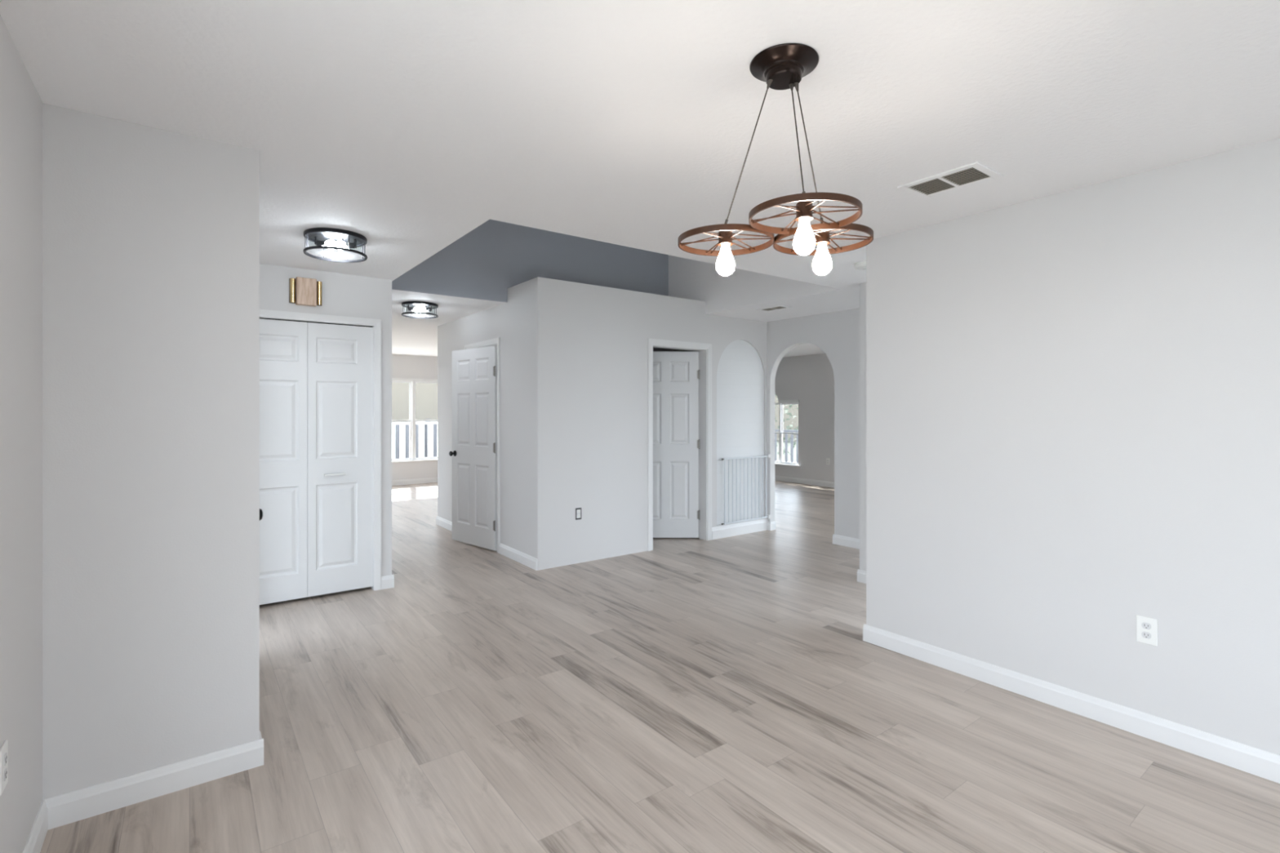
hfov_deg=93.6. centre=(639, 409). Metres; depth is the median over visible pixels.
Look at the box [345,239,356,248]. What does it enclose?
socket
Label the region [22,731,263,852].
baseboard
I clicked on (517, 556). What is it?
baseboard
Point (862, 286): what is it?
wall
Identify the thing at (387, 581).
baseboard
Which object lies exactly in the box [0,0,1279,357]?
ceiling
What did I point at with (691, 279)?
wall
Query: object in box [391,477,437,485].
baseboard
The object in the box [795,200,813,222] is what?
socket
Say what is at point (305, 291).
door chime
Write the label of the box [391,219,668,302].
wall
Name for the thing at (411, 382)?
window
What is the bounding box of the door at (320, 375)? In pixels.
[259,309,381,604]
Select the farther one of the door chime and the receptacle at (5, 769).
the door chime
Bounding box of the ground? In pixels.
[776,440,796,462]
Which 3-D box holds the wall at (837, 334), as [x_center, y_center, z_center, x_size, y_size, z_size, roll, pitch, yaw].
[0.686,0.190,8.211,0.085,2.440,11.080,0,0,-37]
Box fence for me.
[395,418,437,458]
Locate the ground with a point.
(777, 442)
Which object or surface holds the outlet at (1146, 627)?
attached to the wall at (1073, 396)
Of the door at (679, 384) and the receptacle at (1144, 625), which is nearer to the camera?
the receptacle at (1144, 625)
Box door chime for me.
[288,276,322,306]
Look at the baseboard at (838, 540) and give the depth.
6.23 m
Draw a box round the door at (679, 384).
[647,338,711,551]
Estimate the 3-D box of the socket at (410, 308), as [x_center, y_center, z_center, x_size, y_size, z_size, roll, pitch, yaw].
[-2.227,-0.988,5.845,0.056,0.053,0.040,0,0,-17]
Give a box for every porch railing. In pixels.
[391,421,437,458]
[774,429,798,462]
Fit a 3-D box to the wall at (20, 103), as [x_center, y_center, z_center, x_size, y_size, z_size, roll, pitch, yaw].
[-0.211,0.190,-0.477,0.120,2.440,6.390,0,0,-37]
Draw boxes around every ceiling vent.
[756,305,791,311]
[897,161,1003,199]
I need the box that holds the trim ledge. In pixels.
[507,276,705,312]
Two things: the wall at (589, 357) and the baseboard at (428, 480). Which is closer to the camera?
the wall at (589, 357)
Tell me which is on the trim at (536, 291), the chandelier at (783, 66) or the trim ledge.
the trim ledge
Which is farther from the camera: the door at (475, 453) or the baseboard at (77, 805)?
the door at (475, 453)
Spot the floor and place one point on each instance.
(726, 695)
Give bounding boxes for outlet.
[0,739,8,795]
[575,507,581,519]
[1136,614,1157,646]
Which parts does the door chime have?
plate, plate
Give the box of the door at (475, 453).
[448,337,500,553]
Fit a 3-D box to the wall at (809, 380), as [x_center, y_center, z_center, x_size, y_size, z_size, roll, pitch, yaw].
[3.838,0.190,10.572,0.120,2.440,11.080,0,0,-37]
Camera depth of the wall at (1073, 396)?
2.74 m
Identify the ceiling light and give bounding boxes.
[302,227,367,262]
[401,301,438,319]
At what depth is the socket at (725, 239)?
1.87 m
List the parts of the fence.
post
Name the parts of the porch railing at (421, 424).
rail, post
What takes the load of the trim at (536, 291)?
attached to the wall at (589, 357)
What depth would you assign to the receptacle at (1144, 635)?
2.59 m
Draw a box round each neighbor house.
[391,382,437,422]
[774,393,798,441]
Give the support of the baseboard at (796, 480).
attached to the wall at (809, 380)
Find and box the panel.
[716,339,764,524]
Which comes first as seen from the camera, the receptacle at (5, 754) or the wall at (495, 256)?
the receptacle at (5, 754)
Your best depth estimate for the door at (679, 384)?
6.56 m
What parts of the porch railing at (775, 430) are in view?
rail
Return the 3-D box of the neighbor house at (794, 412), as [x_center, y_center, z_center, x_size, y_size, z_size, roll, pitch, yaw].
[9.816,-0.680,31.095,6.000,4.500,13.000,0,0,-37]
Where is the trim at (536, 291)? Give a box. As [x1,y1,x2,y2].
[507,290,705,314]
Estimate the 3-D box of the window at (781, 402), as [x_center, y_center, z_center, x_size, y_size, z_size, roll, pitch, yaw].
[2.603,0.336,12.146,0.150,1.512,1.600,0,0,-37]
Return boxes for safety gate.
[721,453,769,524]
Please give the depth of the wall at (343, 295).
4.64 m
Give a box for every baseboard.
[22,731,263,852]
[381,574,394,589]
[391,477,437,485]
[435,515,537,570]
[711,518,767,539]
[767,520,859,549]
[774,475,834,487]
[857,568,866,583]
[862,623,1279,783]
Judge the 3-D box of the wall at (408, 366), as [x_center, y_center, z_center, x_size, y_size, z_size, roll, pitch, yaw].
[-3.742,0.190,11.891,10.670,2.440,0.120,0,0,-37]
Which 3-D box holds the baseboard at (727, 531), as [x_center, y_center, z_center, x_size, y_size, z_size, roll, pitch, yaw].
[1.137,1.345,6.791,0.896,0.130,0.014,0,0,-37]
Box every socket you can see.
[314,235,325,245]
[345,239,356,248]
[408,305,413,311]
[717,230,733,246]
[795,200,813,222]
[814,222,830,245]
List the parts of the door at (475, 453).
knob, casing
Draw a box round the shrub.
[774,394,798,455]
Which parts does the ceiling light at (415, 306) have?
bulb, plate, bulb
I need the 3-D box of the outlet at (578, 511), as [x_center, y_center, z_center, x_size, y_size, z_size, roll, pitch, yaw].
[-0.564,0.956,5.521,0.062,0.106,0.006,0,0,-37]
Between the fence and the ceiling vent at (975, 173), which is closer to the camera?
the ceiling vent at (975, 173)
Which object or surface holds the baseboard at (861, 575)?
attached to the wall at (862, 286)
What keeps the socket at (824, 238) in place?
attached to the chandelier at (783, 66)
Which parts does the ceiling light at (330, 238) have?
bulb, plate, bulb, rod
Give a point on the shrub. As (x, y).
(786, 409)
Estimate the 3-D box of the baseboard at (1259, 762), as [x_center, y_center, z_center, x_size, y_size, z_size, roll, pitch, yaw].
[3.050,1.360,1.530,0.134,0.100,5.452,0,0,-37]
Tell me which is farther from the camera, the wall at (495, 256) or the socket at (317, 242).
the wall at (495, 256)
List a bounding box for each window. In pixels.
[391,377,437,462]
[774,391,800,466]
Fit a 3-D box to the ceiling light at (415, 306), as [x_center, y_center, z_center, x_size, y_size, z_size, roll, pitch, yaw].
[-2.148,-0.972,5.869,0.340,0.117,0.340,0,0,-17]
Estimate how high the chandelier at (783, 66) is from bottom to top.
0.612 m
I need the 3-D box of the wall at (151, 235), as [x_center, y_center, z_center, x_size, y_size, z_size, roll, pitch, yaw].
[-1.796,0.190,2.253,0.617,2.440,0.120,0,0,-37]
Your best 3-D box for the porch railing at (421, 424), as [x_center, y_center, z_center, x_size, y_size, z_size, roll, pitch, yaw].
[-5.073,0.845,13.943,6.700,1.210,0.100,0,0,-37]
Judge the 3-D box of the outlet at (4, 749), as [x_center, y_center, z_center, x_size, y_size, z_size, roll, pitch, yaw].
[-1.673,0.940,1.581,0.008,0.116,0.072,0,0,-37]
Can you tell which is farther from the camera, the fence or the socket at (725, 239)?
the fence
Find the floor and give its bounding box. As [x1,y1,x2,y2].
[40,480,1279,852]
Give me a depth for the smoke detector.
4.20 m
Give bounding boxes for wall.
[0,14,42,852]
[42,102,259,799]
[259,263,391,576]
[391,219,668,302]
[391,354,437,479]
[437,294,531,555]
[531,292,766,570]
[653,307,859,538]
[668,254,839,314]
[774,353,834,481]
[859,283,866,570]
[866,137,1279,755]
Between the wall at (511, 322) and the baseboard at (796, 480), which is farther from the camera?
the baseboard at (796, 480)
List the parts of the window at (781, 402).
sash, sill, frame, sash, sash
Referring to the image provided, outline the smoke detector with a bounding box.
[853,261,866,270]
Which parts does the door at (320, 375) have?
pull handle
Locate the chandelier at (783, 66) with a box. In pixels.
[677,43,873,275]
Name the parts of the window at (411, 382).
sash, sash, frame, sill, sash, sash, frame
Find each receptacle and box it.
[3,752,7,765]
[3,767,7,781]
[1141,622,1151,629]
[1141,631,1151,639]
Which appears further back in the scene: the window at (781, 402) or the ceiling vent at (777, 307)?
the window at (781, 402)

